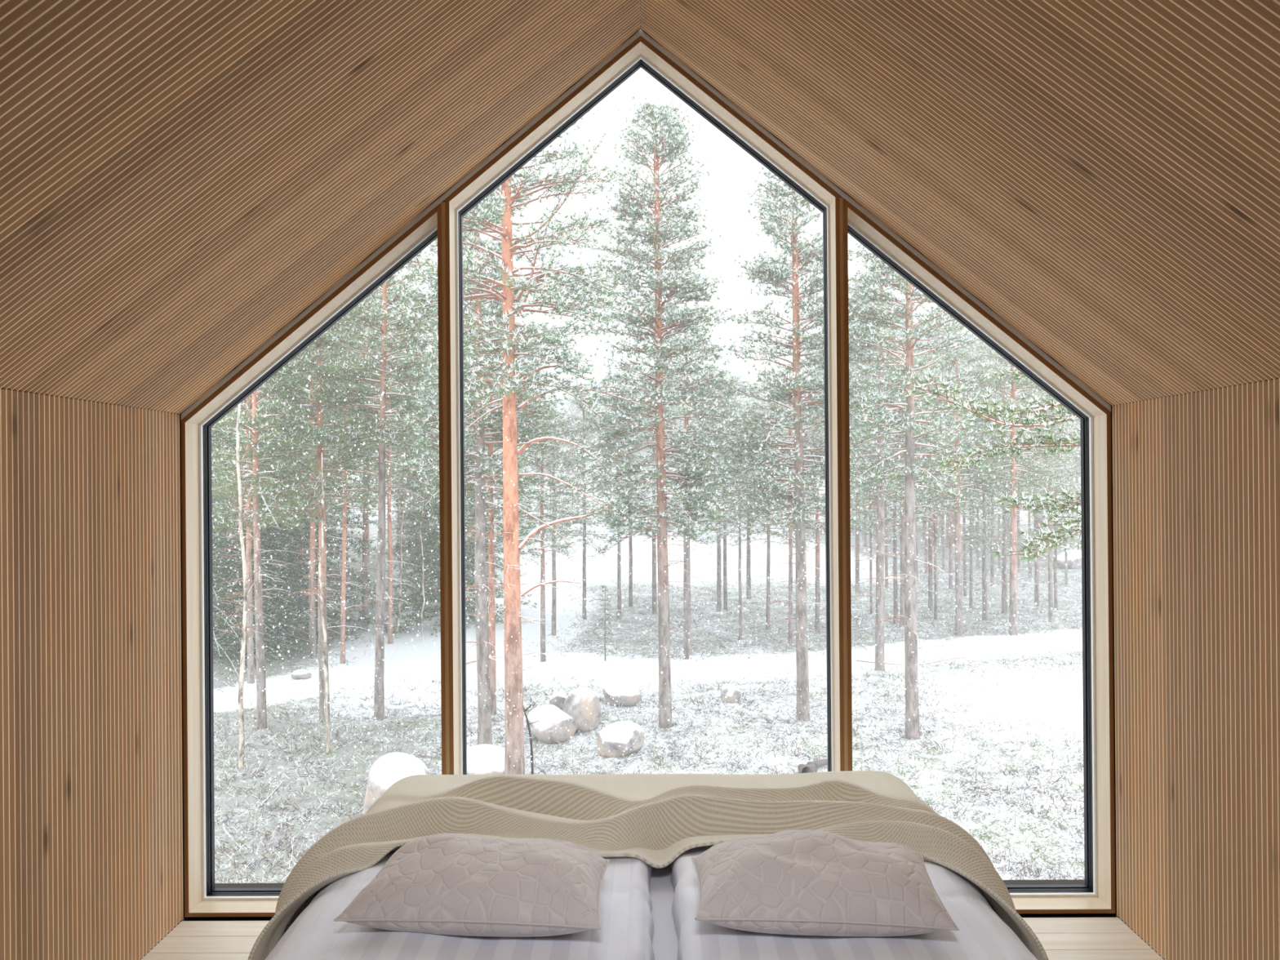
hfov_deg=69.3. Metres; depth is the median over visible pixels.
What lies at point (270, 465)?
spruce tree
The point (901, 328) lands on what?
pine tree
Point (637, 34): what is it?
trim
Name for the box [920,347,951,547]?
pine tree
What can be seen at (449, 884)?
cushion
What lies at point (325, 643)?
birch tree
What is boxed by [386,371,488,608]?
spruce tree
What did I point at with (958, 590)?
pine tree
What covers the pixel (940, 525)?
pine tree
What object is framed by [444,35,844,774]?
window
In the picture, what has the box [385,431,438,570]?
spruce tree
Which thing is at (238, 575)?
spruce tree
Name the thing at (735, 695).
boulder
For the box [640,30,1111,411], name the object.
trim
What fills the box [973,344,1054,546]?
pine tree
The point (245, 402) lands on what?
spruce tree
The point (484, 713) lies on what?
pine tree
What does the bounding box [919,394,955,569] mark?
pine tree
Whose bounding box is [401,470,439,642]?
birch tree
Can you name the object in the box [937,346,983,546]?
pine tree
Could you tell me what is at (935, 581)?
pine tree
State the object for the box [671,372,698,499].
pine tree
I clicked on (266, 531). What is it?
spruce tree
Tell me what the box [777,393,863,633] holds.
pine tree
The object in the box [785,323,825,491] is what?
pine tree
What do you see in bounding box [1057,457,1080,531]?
pine tree
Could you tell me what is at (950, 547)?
pine tree
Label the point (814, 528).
pine tree
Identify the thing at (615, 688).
boulder
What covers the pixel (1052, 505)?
pine tree
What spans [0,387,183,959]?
wall
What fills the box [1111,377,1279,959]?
wall
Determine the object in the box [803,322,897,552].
pine tree
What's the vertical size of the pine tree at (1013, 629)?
10.559 m
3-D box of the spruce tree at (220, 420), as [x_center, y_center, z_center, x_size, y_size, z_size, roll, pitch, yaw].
[-16.299,0.078,35.124,7.216,10.934,6.636,0,0,-40]
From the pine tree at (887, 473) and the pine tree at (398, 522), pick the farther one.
the pine tree at (887, 473)
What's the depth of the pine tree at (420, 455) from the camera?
63.07 m
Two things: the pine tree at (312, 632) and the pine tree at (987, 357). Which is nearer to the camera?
the pine tree at (312, 632)
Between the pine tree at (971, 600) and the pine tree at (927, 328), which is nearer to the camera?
the pine tree at (971, 600)
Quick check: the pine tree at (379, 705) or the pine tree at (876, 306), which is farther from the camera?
the pine tree at (876, 306)
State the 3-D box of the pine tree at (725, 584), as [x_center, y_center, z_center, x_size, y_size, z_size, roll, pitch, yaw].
[3.369,0.908,35.971,3.937,8.756,3.828,0,0,1]
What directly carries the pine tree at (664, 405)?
on the ground
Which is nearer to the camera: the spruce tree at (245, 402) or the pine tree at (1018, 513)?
the spruce tree at (245, 402)
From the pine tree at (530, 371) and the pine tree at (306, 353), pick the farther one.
the pine tree at (530, 371)
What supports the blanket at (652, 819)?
on the bed
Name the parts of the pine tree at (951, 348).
crown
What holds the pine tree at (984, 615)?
on the ground
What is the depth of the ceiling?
2.50 m
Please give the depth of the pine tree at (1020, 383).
47.60 m
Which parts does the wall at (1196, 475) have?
backing panel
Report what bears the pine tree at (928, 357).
on the ground
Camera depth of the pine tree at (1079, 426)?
41.59 m
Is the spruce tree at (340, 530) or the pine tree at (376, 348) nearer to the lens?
the spruce tree at (340, 530)
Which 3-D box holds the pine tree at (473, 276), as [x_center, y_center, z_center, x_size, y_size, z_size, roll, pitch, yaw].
[-8.887,-2.647,48.121,6.541,16.131,6.543,0,0,-5]
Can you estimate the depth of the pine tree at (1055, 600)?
35.45 m
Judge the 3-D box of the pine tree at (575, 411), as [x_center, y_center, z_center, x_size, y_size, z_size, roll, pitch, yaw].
[-8.815,-2.145,124.536,8.079,14.634,7.471,0,0,1]
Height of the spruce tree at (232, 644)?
9.490 m
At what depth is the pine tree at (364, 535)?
31.01 m
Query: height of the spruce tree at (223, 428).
9.897 m
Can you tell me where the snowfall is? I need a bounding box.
[212,80,1084,881]
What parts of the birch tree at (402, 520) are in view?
crown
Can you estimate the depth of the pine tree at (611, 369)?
108.42 m
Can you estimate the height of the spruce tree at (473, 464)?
9.788 m
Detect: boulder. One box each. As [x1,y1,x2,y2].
[290,668,311,679]
[362,751,431,814]
[466,743,504,774]
[525,704,577,743]
[549,691,566,710]
[562,688,600,733]
[596,720,644,757]
[602,676,641,706]
[720,683,741,702]
[1052,548,1081,568]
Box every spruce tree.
[211,393,317,667]
[211,394,349,661]
[211,410,311,678]
[211,428,289,635]
[212,401,318,620]
[212,420,268,608]
[213,336,412,650]
[213,361,359,653]
[266,465,342,605]
[277,395,376,608]
[384,333,503,638]
[385,387,537,626]
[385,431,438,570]
[385,478,432,551]
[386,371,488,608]
[406,404,532,577]
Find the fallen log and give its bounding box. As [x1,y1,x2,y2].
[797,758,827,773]
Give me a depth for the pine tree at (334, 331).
30.88 m
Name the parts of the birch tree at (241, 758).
crown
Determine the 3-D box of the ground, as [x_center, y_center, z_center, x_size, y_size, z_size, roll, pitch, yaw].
[0.981,4.436,102.989,308.000,1.888,194.000,0,0,1]
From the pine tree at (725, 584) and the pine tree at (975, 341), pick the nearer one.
the pine tree at (725, 584)
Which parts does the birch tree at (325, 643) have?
crown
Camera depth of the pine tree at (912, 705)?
17.87 m
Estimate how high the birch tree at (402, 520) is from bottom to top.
5.805 m
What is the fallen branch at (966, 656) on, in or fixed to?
on the ground
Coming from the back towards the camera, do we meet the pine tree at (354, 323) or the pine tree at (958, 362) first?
the pine tree at (958, 362)
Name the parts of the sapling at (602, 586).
stem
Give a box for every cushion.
[333,833,609,937]
[691,830,959,937]
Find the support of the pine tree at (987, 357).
on the ground
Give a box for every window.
[181,202,446,916]
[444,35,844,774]
[843,198,1115,913]
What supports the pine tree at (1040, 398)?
on the ground
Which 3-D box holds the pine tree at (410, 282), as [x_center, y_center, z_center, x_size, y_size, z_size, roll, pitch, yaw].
[-11.983,-2.874,47.806,6.836,16.416,7.247,0,0,-41]
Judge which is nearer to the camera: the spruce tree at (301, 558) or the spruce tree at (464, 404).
the spruce tree at (301, 558)
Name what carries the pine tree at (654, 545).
on the ground
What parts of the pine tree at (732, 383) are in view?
crown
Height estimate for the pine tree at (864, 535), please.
17.216 m
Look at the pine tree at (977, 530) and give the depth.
48.13 m
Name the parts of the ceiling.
backing panel, backing panel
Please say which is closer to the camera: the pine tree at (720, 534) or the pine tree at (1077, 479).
the pine tree at (720, 534)
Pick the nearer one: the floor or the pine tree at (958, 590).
the floor
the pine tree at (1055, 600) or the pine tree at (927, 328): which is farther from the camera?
the pine tree at (927, 328)
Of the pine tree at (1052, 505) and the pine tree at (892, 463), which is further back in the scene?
the pine tree at (892, 463)
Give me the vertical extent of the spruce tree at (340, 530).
9.347 m
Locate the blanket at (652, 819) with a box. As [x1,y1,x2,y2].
[247,770,1048,959]
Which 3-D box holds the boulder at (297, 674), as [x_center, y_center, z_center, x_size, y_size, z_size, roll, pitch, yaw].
[-8.699,4.985,23.765,0.504,0.250,0.441,0,0,1]
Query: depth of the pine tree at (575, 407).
110.41 m
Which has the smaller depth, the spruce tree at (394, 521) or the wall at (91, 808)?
the wall at (91, 808)
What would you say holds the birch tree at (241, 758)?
on the ground
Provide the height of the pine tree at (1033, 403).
12.193 m
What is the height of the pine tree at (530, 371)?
16.352 m
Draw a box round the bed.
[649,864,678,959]
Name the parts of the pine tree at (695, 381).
crown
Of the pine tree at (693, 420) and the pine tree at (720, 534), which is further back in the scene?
the pine tree at (693, 420)
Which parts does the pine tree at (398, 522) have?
crown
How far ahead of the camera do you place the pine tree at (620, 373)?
94.10 m
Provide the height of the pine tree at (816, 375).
17.008 m
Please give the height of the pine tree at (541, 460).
7.658 m
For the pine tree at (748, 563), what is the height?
8.709 m
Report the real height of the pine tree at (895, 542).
8.987 m
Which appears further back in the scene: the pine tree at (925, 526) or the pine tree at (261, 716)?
the pine tree at (925, 526)
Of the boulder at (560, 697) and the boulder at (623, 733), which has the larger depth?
the boulder at (560, 697)
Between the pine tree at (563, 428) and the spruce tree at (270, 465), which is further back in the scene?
the spruce tree at (270, 465)
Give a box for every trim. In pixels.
[180,29,640,420]
[441,201,449,774]
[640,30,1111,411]
[839,197,848,771]
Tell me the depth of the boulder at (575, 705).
18.60 m
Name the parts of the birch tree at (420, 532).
crown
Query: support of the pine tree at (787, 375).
on the ground
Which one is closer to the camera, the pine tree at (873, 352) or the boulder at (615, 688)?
the boulder at (615, 688)
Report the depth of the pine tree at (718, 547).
35.54 m
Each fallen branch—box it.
[260,780,283,807]
[856,659,903,665]
[920,656,970,665]
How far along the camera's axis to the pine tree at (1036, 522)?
35.79 m
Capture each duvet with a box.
[265,848,654,959]
[669,844,1037,959]
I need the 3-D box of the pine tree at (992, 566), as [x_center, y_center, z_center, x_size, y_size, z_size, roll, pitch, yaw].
[15.943,-0.230,42.305,3.788,10.612,3.898,-1,0,43]
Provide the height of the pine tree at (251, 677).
9.054 m
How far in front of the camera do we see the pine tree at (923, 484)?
66.57 m
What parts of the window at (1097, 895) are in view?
sill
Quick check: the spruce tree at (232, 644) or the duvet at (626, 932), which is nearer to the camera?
the duvet at (626, 932)
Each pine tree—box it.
[211,330,338,571]
[211,360,325,728]
[211,373,311,684]
[217,305,398,655]
[226,315,387,722]
[227,323,379,587]
[230,352,339,600]
[295,355,403,663]
[305,248,464,720]
[305,285,435,631]
[323,303,422,578]
[337,347,391,559]
[338,316,435,644]
[350,271,438,578]
[361,333,435,561]
[370,105,662,774]
[376,337,433,572]
[376,454,426,541]
[385,416,420,551]
[388,191,570,744]
[402,258,564,715]
[408,275,520,574]
[493,370,566,525]
[493,434,519,509]
[499,398,591,662]
[517,409,607,635]
[527,406,568,522]
[545,393,632,619]
[554,410,586,512]
[555,382,604,471]
[560,404,600,511]
[570,88,755,728]
[575,371,652,529]
[575,398,671,606]
[577,368,627,512]
[579,391,614,515]
[585,399,653,619]
[603,362,696,613]
[608,416,656,475]
[631,312,759,659]
[637,404,684,461]
[666,381,725,526]
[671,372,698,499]
[680,371,757,611]
[680,386,728,526]
[681,382,751,525]
[692,391,772,609]
[699,408,784,639]
[701,372,775,522]
[708,160,888,720]
[712,399,779,599]
[716,398,814,630]
[736,361,825,645]
[737,385,776,499]
[752,374,817,471]
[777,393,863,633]
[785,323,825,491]
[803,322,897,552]
[804,375,852,535]
[804,380,861,535]
[809,240,959,671]
[810,302,903,546]
[817,290,917,551]
[818,240,993,739]
[818,418,885,592]
[849,346,951,626]
[849,351,876,542]
[849,396,900,613]
[851,462,893,539]
[852,366,904,587]
[853,473,888,539]
[862,370,920,623]
[889,328,915,540]
[891,412,928,582]
[895,360,977,619]
[896,337,961,610]
[897,319,968,545]
[897,346,1022,635]
[903,367,1081,564]
[904,322,979,547]
[916,303,980,543]
[917,399,952,573]
[918,484,927,540]
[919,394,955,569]
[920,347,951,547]
[920,418,980,589]
[922,347,961,542]
[922,383,1010,608]
[936,340,1078,635]
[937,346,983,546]
[938,513,941,532]
[941,384,995,595]
[944,334,1029,550]
[945,360,970,510]
[946,377,1007,568]
[954,405,1010,620]
[957,341,995,540]
[964,349,1039,613]
[972,360,1021,586]
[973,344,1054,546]
[973,351,1025,568]
[987,377,1080,606]
[994,364,1040,570]
[1009,416,1044,578]
[1016,391,1081,622]
[1019,382,1080,549]
[1019,419,1081,608]
[1021,398,1075,546]
[1022,420,1080,542]
[1024,390,1080,584]
[1033,403,1080,549]
[1057,418,1080,483]
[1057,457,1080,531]
[1061,457,1078,536]
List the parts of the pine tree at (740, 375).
crown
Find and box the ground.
[213,497,1084,883]
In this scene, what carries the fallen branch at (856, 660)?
on the ground
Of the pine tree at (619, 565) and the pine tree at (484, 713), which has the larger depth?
the pine tree at (619, 565)
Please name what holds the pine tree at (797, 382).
on the ground
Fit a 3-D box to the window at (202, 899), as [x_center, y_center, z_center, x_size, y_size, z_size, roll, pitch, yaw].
[-1.240,0.304,3.603,1.000,2.705,0.184,0,0,1]
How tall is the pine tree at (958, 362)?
11.698 m
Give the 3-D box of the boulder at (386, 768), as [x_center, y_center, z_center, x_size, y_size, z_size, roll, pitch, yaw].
[-3.580,4.635,13.681,0.986,1.160,0.977,0,0,1]
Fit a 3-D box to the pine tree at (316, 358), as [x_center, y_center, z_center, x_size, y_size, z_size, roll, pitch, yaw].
[-6.918,0.434,19.713,3.364,9.912,2.924,-1,0,32]
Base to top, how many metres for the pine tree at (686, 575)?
10.097 m
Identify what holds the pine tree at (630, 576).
on the ground
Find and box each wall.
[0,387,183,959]
[139,0,1164,959]
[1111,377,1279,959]
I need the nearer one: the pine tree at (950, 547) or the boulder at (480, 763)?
the boulder at (480, 763)
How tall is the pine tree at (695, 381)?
16.152 m
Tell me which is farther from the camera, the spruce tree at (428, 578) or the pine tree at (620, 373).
the pine tree at (620, 373)
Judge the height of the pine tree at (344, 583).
8.831 m
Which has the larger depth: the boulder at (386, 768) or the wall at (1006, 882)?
the boulder at (386, 768)
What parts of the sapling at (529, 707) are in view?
stem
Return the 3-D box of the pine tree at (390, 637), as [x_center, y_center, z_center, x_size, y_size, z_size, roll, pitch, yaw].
[-7.820,0.030,28.820,3.065,10.591,3.457,0,0,-14]
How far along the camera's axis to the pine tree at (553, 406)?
104.85 m
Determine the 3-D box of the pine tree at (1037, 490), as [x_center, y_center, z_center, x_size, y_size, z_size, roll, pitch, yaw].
[14.242,1.031,32.367,2.616,8.367,2.487,0,0,-22]
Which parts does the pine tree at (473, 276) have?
crown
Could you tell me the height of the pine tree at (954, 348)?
13.766 m
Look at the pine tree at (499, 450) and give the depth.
102.32 m
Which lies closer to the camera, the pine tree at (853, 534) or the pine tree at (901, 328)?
the pine tree at (901, 328)
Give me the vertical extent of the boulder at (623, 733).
0.664 m
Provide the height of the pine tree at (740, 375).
17.509 m
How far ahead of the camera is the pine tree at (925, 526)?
48.42 m
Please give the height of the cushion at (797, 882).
0.202 m
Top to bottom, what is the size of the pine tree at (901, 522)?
9.694 m
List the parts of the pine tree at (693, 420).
crown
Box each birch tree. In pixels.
[211,394,287,767]
[286,437,367,752]
[386,472,425,636]
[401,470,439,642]
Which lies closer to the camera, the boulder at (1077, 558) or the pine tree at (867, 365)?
the boulder at (1077, 558)
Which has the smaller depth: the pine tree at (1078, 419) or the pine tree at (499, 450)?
the pine tree at (1078, 419)
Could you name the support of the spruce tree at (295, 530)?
on the ground
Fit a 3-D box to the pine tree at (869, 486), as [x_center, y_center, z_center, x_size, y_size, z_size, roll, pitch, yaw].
[8.724,0.955,34.470,2.596,8.561,2.788,0,0,7]
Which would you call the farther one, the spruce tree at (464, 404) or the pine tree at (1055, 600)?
the spruce tree at (464, 404)
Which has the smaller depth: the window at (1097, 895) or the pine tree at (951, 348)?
the window at (1097, 895)
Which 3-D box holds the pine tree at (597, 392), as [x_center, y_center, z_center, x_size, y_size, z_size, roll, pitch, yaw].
[-6.155,-3.518,125.728,8.466,17.329,8.993,0,0,1]
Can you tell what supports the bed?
on the floor
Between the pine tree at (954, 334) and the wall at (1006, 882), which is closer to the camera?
the wall at (1006, 882)
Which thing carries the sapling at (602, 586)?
on the ground
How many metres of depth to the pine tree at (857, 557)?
40.75 m
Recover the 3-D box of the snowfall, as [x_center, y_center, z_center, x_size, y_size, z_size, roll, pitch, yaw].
[0.068,-3.283,15.605,29.405,16.439,22.018,0,0,1]
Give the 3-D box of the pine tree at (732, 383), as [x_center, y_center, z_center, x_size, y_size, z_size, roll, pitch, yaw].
[7.811,-2.664,92.469,9.183,15.958,8.924,0,0,1]
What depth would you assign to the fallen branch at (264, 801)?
14.81 m
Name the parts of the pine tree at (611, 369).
crown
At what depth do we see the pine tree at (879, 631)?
24.16 m
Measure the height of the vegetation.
2.062 m
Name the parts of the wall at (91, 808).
backing panel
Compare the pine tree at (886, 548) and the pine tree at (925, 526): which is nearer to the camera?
the pine tree at (886, 548)
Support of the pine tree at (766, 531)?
on the ground
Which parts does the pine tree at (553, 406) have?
crown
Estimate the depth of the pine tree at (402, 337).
50.07 m
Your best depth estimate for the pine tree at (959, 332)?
59.35 m
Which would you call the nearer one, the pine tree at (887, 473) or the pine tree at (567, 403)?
the pine tree at (887, 473)
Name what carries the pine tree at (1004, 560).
on the ground
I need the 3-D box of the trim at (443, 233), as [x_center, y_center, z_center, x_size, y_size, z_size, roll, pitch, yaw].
[-0.733,0.300,3.629,0.013,2.709,0.236,0,0,1]
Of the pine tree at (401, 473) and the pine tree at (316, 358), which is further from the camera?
the pine tree at (401, 473)
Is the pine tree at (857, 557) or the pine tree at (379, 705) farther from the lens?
the pine tree at (857, 557)
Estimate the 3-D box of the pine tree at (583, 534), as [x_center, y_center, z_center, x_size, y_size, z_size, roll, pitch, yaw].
[-2.114,1.031,33.459,3.428,8.488,3.344,-1,0,42]
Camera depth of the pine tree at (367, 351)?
46.11 m
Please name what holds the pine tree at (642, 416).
on the ground
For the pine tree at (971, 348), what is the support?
on the ground
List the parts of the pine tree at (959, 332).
crown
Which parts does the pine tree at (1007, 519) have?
crown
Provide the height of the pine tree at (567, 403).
17.002 m
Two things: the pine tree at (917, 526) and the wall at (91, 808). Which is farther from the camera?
the pine tree at (917, 526)
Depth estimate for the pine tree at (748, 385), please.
114.23 m
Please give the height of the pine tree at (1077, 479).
12.732 m
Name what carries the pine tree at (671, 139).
on the ground
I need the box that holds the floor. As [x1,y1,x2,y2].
[141,913,1164,959]
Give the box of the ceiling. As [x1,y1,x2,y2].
[0,0,1279,413]
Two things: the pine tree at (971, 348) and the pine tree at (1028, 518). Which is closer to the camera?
the pine tree at (1028, 518)
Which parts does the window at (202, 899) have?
sill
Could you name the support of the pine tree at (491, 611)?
on the ground
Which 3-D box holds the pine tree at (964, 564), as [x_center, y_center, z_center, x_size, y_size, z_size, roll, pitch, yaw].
[13.650,0.477,38.751,2.402,9.298,2.580,-1,0,37]
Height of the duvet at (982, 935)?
0.365 m
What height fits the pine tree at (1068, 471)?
10.408 m
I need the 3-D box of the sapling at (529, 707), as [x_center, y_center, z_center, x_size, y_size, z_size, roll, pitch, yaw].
[-1.769,4.337,15.270,0.338,1.604,0.050,0,0,1]
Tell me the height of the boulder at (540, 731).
0.769 m
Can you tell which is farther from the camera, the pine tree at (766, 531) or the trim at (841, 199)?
the pine tree at (766, 531)
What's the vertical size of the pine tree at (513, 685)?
13.169 m
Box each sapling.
[523,694,540,774]
[597,584,614,661]

